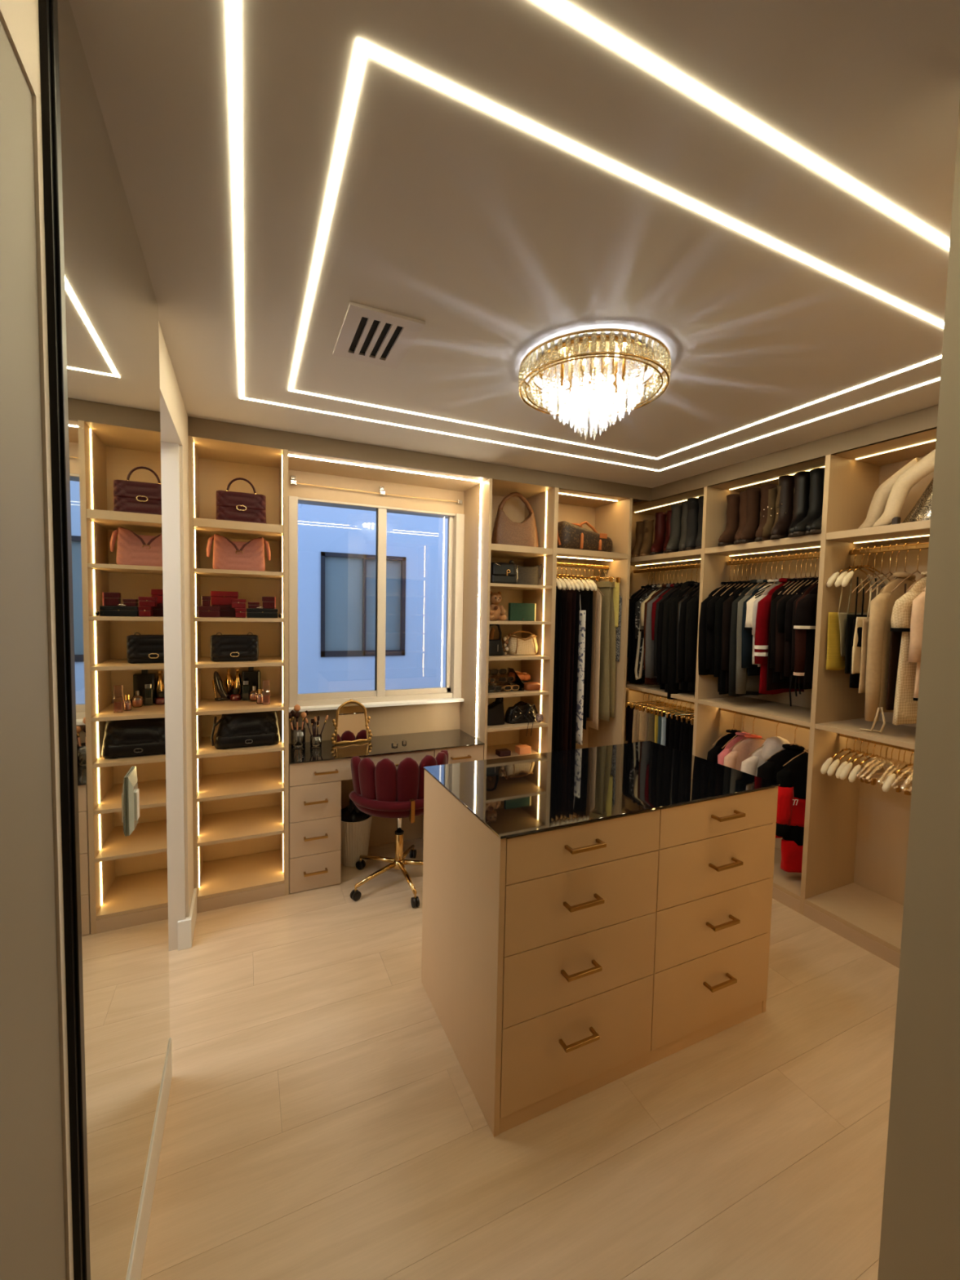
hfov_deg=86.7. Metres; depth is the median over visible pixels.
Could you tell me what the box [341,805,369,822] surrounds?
liner
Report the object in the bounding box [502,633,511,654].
cluster
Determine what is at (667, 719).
skirt
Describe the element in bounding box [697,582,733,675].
jacket
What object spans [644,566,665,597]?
clothes hanger
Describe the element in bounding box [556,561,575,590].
clothes hanger
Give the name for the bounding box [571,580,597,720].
trousers
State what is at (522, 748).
box
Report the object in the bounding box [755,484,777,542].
boot
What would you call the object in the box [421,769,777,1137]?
dresser
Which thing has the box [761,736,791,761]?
hood
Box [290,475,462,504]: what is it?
curtain rod
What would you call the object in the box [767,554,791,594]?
clothes hanger
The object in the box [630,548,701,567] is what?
shelf
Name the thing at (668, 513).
boot
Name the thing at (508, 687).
sunglasses
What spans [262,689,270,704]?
perfume bottle
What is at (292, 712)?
makeup brush
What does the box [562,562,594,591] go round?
clothes hanger
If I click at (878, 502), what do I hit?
boot
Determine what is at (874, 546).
clothes hanger
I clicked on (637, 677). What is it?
sleeve
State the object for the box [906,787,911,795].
clothes hanger
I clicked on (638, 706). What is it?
clothes hanger
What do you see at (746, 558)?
clothes hanger
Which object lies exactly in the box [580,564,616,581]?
clothes hanger
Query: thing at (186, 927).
baseboard
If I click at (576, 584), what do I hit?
clothes hanger
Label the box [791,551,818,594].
clothes hanger
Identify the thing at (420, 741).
countertop
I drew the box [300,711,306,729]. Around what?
makeup brush
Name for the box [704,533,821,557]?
shelf
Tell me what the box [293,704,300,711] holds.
makeup brush
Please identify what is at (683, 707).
clothes hanger
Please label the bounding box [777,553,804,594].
clothes hanger
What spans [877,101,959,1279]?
wall pillar
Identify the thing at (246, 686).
perfume bottle
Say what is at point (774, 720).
clothes hanger
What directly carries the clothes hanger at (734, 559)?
hanging from the bay at (850, 486)
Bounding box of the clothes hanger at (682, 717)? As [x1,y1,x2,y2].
[680,715,693,722]
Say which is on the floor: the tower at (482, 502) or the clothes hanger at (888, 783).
the tower at (482, 502)
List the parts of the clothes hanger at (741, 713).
arm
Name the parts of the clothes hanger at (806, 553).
arm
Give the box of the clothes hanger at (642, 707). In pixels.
[640,694,675,711]
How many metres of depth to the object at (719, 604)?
3.20 m
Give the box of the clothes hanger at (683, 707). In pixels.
[648,696,686,713]
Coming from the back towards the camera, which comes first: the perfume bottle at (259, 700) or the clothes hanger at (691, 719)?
the clothes hanger at (691, 719)
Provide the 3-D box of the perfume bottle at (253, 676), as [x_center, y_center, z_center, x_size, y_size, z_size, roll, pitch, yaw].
[-1.343,0.247,2.982,0.100,0.182,0.060,0,4,-25]
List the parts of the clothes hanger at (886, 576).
arm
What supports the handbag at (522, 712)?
on the tower at (482, 502)
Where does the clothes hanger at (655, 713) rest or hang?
hanging from the bay at (711, 723)
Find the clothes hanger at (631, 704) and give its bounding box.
[629,695,664,708]
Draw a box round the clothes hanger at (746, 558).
[735,558,748,586]
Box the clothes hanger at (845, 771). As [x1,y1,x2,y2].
[840,739,888,779]
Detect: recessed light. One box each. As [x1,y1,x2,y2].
[226,0,950,471]
[288,39,944,459]
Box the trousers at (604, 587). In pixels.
[596,581,611,721]
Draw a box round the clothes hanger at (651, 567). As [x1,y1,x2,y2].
[634,567,653,597]
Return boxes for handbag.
[206,533,271,571]
[210,631,258,662]
[210,711,279,749]
[215,477,266,523]
[487,697,504,725]
[488,623,503,655]
[490,560,517,584]
[491,492,538,546]
[504,701,537,736]
[506,631,537,655]
[514,563,542,585]
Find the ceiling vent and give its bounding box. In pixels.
[333,301,425,368]
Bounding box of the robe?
[586,589,601,729]
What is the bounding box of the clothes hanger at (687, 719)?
[685,717,693,723]
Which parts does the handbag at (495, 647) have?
handle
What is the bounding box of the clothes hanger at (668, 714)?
[666,700,693,718]
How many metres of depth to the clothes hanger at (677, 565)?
3.72 m
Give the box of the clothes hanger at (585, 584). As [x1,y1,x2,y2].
[555,562,589,591]
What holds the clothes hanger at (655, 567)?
hanging from the bay at (711, 723)
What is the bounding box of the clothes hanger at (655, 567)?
[637,567,657,597]
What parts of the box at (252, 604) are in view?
lid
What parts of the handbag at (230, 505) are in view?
handle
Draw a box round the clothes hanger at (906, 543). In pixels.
[879,542,915,592]
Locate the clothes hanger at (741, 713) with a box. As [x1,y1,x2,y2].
[721,712,747,748]
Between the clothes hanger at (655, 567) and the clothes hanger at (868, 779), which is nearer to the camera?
the clothes hanger at (868, 779)
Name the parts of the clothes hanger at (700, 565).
arm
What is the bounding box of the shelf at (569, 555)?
[556,547,627,563]
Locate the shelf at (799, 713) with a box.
[697,696,810,727]
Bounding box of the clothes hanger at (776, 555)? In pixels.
[755,555,778,595]
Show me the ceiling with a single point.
(450, 215)
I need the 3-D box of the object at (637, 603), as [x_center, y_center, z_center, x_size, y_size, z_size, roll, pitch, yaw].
[1.361,-0.073,3.928,0.417,0.691,0.061,0,4,-23]
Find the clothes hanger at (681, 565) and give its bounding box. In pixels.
[662,564,684,597]
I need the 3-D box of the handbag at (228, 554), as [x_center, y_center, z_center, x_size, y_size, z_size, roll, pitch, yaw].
[-1.295,-0.465,2.737,0.312,0.194,0.139,0,4,-25]
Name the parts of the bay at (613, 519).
panel, rail, panel, panel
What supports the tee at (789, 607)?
hanging from the clothes hanger
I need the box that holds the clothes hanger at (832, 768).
[826,736,875,776]
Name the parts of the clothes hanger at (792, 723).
arm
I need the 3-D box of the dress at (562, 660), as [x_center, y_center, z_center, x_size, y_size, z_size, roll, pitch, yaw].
[0.510,0.205,3.673,0.034,1.231,0.324,-1,4,-33]
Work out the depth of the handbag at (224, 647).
2.70 m
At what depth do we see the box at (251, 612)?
2.71 m
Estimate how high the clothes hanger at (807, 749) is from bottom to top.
0.242 m
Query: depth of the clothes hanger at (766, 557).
3.10 m
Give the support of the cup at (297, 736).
on the countertop at (420, 741)
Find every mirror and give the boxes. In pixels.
[38,0,169,1279]
[330,698,373,745]
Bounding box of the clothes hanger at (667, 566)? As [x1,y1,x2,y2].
[648,565,669,597]
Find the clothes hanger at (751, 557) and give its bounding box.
[729,557,753,595]
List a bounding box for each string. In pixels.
[789,675,792,706]
[794,675,797,696]
[798,676,801,694]
[859,707,879,731]
[869,706,885,732]
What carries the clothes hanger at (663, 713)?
hanging from the bay at (711, 723)
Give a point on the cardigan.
(788, 644)
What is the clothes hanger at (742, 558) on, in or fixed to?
hanging from the bay at (850, 486)
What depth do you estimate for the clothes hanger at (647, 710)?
3.86 m
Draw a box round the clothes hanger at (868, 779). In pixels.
[865,743,903,783]
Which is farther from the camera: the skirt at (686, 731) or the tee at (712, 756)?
the skirt at (686, 731)
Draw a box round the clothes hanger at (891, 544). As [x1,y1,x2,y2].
[865,544,897,592]
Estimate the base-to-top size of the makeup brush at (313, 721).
0.155 m
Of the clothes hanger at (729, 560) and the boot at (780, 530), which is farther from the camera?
the clothes hanger at (729, 560)
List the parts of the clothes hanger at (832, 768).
arm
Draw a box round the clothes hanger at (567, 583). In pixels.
[556,574,571,590]
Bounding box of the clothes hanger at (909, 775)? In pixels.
[881,746,911,786]
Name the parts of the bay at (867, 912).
panel, rail, panel, rail, panel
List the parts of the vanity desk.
drawer, drawer, drawer, handle, handle, handle, handle, drawer, panel, drawer, panel, drawer, handle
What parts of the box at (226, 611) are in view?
lid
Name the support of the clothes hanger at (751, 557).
hanging from the bay at (850, 486)
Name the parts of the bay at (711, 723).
rail, rail, panel, panel, panel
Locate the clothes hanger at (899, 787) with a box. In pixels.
[895,784,902,792]
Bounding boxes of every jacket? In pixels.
[627,585,655,684]
[639,584,664,631]
[643,584,668,684]
[644,583,671,678]
[651,583,675,639]
[653,583,680,684]
[697,582,733,675]
[735,579,772,693]
[753,577,804,693]
[756,743,808,838]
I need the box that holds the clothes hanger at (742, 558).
[720,558,744,595]
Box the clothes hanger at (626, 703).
[625,693,660,707]
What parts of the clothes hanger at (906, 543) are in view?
arm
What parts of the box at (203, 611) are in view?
lid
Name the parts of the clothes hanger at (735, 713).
arm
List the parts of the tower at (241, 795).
panel, panel, shelf, shelf, shelf, shelf, panel, shelf, shelf, shelf, shelf, shelf, panel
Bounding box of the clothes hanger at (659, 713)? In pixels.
[657,700,694,715]
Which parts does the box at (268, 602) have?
lid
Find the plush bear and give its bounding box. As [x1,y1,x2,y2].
[489,591,506,620]
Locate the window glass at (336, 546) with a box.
[297,503,448,693]
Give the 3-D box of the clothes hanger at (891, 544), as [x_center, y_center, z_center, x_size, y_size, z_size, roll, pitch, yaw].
[2.024,-0.349,2.510,0.333,0.242,0.005,0,3,-20]
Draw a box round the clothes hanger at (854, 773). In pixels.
[848,740,894,782]
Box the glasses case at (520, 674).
[507,671,524,680]
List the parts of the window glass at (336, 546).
pane, pane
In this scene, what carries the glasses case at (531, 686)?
on the tower at (482, 502)
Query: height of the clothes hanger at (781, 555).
0.242 m
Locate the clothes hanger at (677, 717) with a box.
[675,714,693,720]
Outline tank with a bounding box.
[826,578,863,670]
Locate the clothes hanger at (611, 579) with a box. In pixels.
[574,564,613,582]
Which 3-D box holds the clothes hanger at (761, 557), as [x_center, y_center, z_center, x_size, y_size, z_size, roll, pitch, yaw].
[1.733,-0.391,3.143,0.333,0.242,0.005,0,4,-21]
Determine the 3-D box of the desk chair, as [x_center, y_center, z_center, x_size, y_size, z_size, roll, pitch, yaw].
[-0.455,1.006,2.918,0.600,0.800,0.572,-1,4,-27]
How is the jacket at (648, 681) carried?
hanging from the clothes hanger
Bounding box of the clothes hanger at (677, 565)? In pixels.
[657,564,679,597]
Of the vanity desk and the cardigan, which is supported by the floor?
the vanity desk
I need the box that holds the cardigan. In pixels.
[783,577,818,676]
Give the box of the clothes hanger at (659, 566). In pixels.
[640,566,660,597]
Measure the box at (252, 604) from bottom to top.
0.035 m
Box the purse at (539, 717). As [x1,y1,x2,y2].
[535,713,543,722]
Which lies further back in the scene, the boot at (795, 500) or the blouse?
the boot at (795, 500)
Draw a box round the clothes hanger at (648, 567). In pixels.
[630,567,649,597]
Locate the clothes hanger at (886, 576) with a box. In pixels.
[857,545,890,592]
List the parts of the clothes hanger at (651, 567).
arm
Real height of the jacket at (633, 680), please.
0.771 m
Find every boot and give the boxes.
[631,520,643,557]
[639,519,653,556]
[649,511,666,555]
[662,510,671,553]
[666,503,682,552]
[678,502,688,551]
[684,497,698,551]
[694,495,703,549]
[718,493,740,546]
[733,490,746,544]
[740,487,760,542]
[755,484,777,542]
[755,486,777,542]
[770,475,794,539]
[770,484,786,539]
[787,471,809,537]
[790,472,801,537]
[792,467,824,536]
[804,467,824,535]
[809,515,822,533]
[857,457,920,528]
[872,448,935,526]
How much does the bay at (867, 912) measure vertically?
2.420 m
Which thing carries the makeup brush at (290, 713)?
in the cup at (297, 736)
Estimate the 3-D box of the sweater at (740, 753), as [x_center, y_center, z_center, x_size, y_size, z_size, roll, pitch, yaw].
[1.706,0.798,3.207,0.385,0.409,0.054,0,3,-11]
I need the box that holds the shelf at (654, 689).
[626,680,694,702]
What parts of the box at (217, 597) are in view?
lid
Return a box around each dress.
[551,586,557,751]
[553,589,562,751]
[557,588,580,749]
[558,587,567,751]
[562,588,572,751]
[562,590,576,750]
[564,589,586,745]
[568,587,590,729]
[586,590,593,717]
[719,581,751,694]
[733,580,758,695]
[766,578,803,690]
[885,583,906,710]
[889,571,926,724]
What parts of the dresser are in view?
panel, drawer, drawer, handle, drawer, handle, drawer, handle, handle, drawer, drawer, drawer, drawer, handle, handle, handle, handle, panel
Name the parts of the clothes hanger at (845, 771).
arm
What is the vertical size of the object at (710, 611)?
0.596 m
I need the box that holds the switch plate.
[126,765,139,835]
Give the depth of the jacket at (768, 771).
2.93 m
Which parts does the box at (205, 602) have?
lid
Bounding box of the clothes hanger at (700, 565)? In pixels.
[682,564,700,596]
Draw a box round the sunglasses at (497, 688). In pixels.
[488,685,501,691]
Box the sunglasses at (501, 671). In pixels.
[488,668,506,674]
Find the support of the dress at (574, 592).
hanging from the clothes hanger at (576, 584)
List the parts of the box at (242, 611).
lid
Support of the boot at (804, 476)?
on the bay at (850, 486)
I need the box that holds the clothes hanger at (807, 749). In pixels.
[782,749,808,766]
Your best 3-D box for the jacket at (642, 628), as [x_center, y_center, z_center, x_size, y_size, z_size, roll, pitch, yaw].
[1.388,-0.162,3.888,0.407,0.518,0.064,0,4,-22]
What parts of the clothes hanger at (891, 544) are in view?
arm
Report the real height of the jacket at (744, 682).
0.694 m
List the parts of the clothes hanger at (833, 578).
arm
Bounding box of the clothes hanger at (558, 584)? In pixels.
[555,578,562,589]
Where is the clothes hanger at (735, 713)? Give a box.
[712,713,737,745]
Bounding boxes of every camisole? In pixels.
[844,577,877,673]
[848,585,882,688]
[850,584,871,673]
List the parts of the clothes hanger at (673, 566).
arm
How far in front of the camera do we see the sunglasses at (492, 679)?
3.44 m
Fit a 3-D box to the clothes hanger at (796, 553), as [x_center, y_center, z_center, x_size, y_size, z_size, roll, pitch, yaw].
[1.827,-0.378,2.939,0.333,0.242,0.005,0,4,-21]
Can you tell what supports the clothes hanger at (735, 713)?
hanging from the bay at (850, 486)
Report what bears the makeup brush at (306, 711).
in the cup at (297, 736)
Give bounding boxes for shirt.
[728,579,773,696]
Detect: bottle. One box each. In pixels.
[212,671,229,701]
[223,668,233,695]
[229,688,241,701]
[233,668,242,698]
[241,666,260,697]
[242,680,249,700]
[248,685,259,701]
[256,688,263,703]
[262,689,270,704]
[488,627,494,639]
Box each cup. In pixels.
[290,727,305,747]
[310,733,321,746]
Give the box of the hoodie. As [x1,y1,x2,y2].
[740,736,791,776]
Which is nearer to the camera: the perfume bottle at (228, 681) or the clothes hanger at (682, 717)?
the perfume bottle at (228, 681)
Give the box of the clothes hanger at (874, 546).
[851,546,885,592]
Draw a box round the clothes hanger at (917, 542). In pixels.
[891,542,924,591]
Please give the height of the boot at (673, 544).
0.360 m
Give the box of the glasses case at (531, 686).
[523,681,540,690]
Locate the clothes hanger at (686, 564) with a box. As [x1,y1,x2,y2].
[666,564,688,597]
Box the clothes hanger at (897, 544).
[871,543,899,592]
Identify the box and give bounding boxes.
[197,605,220,617]
[201,595,210,605]
[210,591,238,604]
[211,604,237,617]
[231,599,245,608]
[235,608,246,617]
[246,608,278,617]
[248,601,259,608]
[262,596,275,608]
[495,748,511,756]
[508,602,536,621]
[515,744,531,754]
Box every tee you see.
[706,729,740,763]
[717,732,750,764]
[743,579,782,664]
[751,579,778,666]
[776,577,817,679]
[784,577,816,682]
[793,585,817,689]
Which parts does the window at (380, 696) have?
frame, sash rail, frame rail, sill, frame rail, sash rail, frame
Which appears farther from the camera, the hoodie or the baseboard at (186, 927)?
the hoodie
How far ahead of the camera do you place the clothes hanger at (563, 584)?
3.46 m
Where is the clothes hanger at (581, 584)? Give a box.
[557,561,584,590]
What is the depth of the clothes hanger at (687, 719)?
3.47 m
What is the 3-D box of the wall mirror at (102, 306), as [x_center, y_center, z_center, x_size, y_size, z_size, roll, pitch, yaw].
[-0.814,0.250,1.191,0.014,2.493,0.962,0,4,-25]
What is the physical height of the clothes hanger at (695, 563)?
0.243 m
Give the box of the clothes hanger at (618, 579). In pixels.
[591,564,621,582]
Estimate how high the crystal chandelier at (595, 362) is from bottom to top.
0.267 m
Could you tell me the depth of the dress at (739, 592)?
3.13 m
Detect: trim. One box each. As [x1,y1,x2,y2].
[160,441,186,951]
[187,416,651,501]
[288,450,487,491]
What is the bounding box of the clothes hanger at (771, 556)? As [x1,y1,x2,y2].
[750,555,773,595]
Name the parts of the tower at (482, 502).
panel, panel, shelf, shelf, shelf, shelf, shelf, shelf, shelf, panel, panel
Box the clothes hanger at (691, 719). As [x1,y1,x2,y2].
[689,718,693,724]
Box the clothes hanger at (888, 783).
[881,748,913,792]
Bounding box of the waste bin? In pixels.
[341,815,372,866]
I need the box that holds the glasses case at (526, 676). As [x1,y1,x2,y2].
[523,671,530,680]
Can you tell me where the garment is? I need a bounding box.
[775,753,808,872]
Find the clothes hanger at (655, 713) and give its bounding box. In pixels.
[653,699,691,715]
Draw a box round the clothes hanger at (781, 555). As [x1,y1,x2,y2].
[760,555,784,595]
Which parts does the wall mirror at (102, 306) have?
edge frame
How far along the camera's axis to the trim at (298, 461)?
3.07 m
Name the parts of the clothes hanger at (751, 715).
arm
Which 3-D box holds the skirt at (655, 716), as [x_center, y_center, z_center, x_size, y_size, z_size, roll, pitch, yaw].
[1.433,0.670,3.805,0.305,0.252,0.030,0,3,-18]
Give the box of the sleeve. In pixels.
[634,623,644,679]
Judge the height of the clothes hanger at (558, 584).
0.211 m
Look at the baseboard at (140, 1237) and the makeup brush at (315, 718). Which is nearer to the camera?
the baseboard at (140, 1237)
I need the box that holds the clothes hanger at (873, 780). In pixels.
[871,744,908,785]
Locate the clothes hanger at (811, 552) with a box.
[786,551,813,594]
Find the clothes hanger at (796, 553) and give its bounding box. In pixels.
[783,553,799,585]
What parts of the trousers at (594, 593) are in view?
trouser leg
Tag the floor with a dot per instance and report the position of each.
(323, 1121)
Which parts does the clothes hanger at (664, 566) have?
arm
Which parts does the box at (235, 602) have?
lid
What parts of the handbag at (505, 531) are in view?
handle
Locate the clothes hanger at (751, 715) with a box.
[728,715,764,750]
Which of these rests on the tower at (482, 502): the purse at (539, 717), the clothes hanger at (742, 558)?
the purse at (539, 717)
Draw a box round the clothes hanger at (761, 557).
[739,556,763,595]
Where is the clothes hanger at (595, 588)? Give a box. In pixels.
[563,562,597,591]
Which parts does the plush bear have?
arm, arm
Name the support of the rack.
on the tower at (482, 502)
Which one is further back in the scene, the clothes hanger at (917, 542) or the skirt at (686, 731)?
the skirt at (686, 731)
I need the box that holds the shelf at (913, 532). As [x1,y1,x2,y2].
[826,520,930,546]
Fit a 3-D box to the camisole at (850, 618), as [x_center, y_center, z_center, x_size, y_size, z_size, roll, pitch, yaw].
[1.976,-0.070,2.616,0.284,0.501,0.032,0,4,-22]
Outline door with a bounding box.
[0,19,66,1279]
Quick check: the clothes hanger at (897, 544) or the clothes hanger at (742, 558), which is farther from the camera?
the clothes hanger at (742, 558)
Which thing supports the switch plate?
attached to the wall mirror at (102, 306)
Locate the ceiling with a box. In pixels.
[69,0,959,502]
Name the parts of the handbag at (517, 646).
handle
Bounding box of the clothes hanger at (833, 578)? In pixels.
[826,547,875,589]
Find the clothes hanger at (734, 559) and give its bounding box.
[712,559,736,595]
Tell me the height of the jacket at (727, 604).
0.714 m
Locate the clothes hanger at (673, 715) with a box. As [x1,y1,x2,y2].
[670,703,693,719]
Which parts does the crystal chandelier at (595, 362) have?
bulb, bulb, bulb, bulb, bulb, bulb, bulb, ceiling plate, bulb, bulb, bulb, bulb, bulb, bulb, bulb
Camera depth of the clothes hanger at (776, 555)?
3.04 m
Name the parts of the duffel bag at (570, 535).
handle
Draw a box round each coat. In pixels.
[656,583,682,688]
[661,581,694,692]
[666,582,695,699]
[675,582,698,689]
[677,582,699,691]
[684,591,699,690]
[687,593,699,676]
[864,572,915,721]
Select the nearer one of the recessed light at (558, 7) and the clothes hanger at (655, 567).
the recessed light at (558, 7)
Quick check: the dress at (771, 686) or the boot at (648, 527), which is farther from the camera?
the boot at (648, 527)
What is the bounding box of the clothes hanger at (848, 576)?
[840,546,889,586]
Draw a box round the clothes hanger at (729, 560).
[718,560,732,587]
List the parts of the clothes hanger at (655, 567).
arm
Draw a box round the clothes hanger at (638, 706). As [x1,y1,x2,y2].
[637,696,672,711]
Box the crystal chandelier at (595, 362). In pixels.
[518,328,671,417]
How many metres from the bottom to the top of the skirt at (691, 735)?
0.247 m
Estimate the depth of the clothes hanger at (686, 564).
3.65 m
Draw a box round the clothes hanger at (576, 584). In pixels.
[557,561,580,590]
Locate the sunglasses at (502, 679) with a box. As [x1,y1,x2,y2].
[495,676,514,682]
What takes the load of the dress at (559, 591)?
hanging from the clothes hanger at (563, 584)
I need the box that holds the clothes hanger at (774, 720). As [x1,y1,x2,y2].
[747,720,778,755]
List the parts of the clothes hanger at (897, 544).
arm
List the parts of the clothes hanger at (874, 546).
arm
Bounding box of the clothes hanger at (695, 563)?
[676,563,698,596]
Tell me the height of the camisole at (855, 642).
0.447 m
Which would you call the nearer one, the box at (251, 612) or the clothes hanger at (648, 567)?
the box at (251, 612)
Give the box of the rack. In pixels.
[488,667,524,693]
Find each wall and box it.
[0,0,194,1279]
[204,469,655,862]
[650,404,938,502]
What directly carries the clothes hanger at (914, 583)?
hanging from the bay at (867, 912)
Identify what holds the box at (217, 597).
on the box at (226, 611)
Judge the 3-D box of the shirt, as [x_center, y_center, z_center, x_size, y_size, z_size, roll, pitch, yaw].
[1.706,-0.013,3.157,0.396,0.720,0.064,0,4,-21]
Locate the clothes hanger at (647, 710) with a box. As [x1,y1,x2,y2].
[645,695,682,712]
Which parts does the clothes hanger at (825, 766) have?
arm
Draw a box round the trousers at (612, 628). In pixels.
[609,582,616,717]
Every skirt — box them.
[625,704,654,741]
[627,705,661,743]
[631,706,656,742]
[635,707,662,742]
[638,708,672,741]
[644,710,679,741]
[647,711,676,742]
[654,711,682,742]
[657,712,692,744]
[660,713,693,746]
[665,715,693,746]
[668,716,693,748]
[674,718,690,750]
[679,720,690,751]
[682,721,690,753]
[688,723,693,755]
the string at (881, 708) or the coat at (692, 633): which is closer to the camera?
the string at (881, 708)
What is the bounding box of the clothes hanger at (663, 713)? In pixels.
[660,698,693,716]
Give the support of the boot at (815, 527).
on the bay at (850, 486)
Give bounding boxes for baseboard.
[127,1037,172,1279]
[177,888,196,951]
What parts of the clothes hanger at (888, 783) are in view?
arm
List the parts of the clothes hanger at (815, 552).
arm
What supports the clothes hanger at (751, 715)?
hanging from the bay at (850, 486)
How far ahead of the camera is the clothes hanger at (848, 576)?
2.56 m
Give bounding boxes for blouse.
[908,586,925,701]
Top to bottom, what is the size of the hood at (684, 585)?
0.145 m
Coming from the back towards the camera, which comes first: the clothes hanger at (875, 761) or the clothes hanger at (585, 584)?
the clothes hanger at (585, 584)
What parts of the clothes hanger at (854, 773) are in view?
arm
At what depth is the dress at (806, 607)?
2.70 m
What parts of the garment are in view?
trouser leg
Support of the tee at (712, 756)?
in the bay at (850, 486)
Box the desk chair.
[349,750,448,907]
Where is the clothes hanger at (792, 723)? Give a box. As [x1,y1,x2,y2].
[764,723,808,760]
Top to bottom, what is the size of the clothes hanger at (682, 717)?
0.142 m
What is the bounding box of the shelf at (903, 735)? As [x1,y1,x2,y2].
[814,718,915,749]
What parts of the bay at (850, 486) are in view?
rail, rail, panel, panel, panel, panel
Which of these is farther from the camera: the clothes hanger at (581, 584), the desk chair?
the clothes hanger at (581, 584)
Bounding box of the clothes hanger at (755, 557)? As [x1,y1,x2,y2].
[743,557,757,586]
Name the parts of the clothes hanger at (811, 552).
arm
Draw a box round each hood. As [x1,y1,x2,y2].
[680,581,694,591]
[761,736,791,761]
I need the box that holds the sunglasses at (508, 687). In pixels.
[501,684,519,690]
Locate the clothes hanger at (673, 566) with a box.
[654,565,675,597]
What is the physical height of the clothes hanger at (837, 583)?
0.211 m
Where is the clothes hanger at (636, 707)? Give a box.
[634,693,667,710]
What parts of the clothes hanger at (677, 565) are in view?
arm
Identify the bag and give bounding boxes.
[557,520,612,551]
[902,478,933,523]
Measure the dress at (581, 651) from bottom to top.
1.154 m
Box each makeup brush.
[288,712,293,729]
[290,710,294,729]
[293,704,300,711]
[293,711,299,729]
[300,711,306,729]
[302,710,308,728]
[305,718,311,736]
[311,718,313,737]
[311,718,315,737]
[314,716,316,737]
[316,720,319,737]
[320,715,328,736]
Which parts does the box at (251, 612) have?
lid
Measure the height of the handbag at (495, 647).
0.220 m
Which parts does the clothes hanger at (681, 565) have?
arm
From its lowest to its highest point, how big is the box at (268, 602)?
0.065 m
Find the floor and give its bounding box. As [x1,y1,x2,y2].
[140,837,899,1279]
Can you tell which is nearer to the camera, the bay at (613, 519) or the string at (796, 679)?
the string at (796, 679)
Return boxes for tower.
[187,435,288,913]
[459,478,559,759]
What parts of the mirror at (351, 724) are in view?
glass, foot rail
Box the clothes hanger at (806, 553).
[782,552,808,594]
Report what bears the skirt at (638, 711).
in the bay at (711, 723)
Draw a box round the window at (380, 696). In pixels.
[288,495,464,712]
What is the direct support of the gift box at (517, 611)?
on the tower at (482, 502)
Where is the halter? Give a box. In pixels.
[838,577,872,657]
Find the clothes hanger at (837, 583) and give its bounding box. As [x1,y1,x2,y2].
[834,546,883,589]
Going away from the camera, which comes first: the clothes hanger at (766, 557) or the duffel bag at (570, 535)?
the clothes hanger at (766, 557)
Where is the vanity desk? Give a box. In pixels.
[288,744,483,893]
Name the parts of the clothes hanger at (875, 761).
arm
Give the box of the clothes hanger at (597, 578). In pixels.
[570,563,599,582]
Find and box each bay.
[556,488,632,749]
[626,486,750,759]
[697,454,879,915]
[804,426,937,968]
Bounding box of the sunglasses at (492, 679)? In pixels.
[488,677,495,682]
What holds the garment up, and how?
hanging from the clothes hanger at (807, 749)
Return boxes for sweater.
[640,585,662,626]
[723,733,764,770]
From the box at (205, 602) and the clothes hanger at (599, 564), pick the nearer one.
the box at (205, 602)
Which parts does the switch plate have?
plate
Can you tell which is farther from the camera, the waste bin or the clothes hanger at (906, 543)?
the waste bin
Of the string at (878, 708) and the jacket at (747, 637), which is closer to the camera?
the string at (878, 708)
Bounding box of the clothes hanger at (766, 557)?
[745,556,768,595]
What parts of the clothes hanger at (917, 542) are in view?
arm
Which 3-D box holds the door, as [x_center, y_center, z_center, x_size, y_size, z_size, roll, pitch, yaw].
[-0.432,0.437,0.163,0.146,2.252,1.204,0,4,-25]
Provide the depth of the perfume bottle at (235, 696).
2.88 m
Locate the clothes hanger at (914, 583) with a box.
[906,574,925,591]
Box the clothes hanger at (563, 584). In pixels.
[556,576,566,590]
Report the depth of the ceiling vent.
1.69 m
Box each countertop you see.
[288,728,484,764]
[423,740,780,839]
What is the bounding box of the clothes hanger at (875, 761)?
[835,737,881,778]
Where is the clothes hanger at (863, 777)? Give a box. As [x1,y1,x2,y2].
[860,742,897,782]
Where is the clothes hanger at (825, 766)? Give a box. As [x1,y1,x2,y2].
[820,734,868,774]

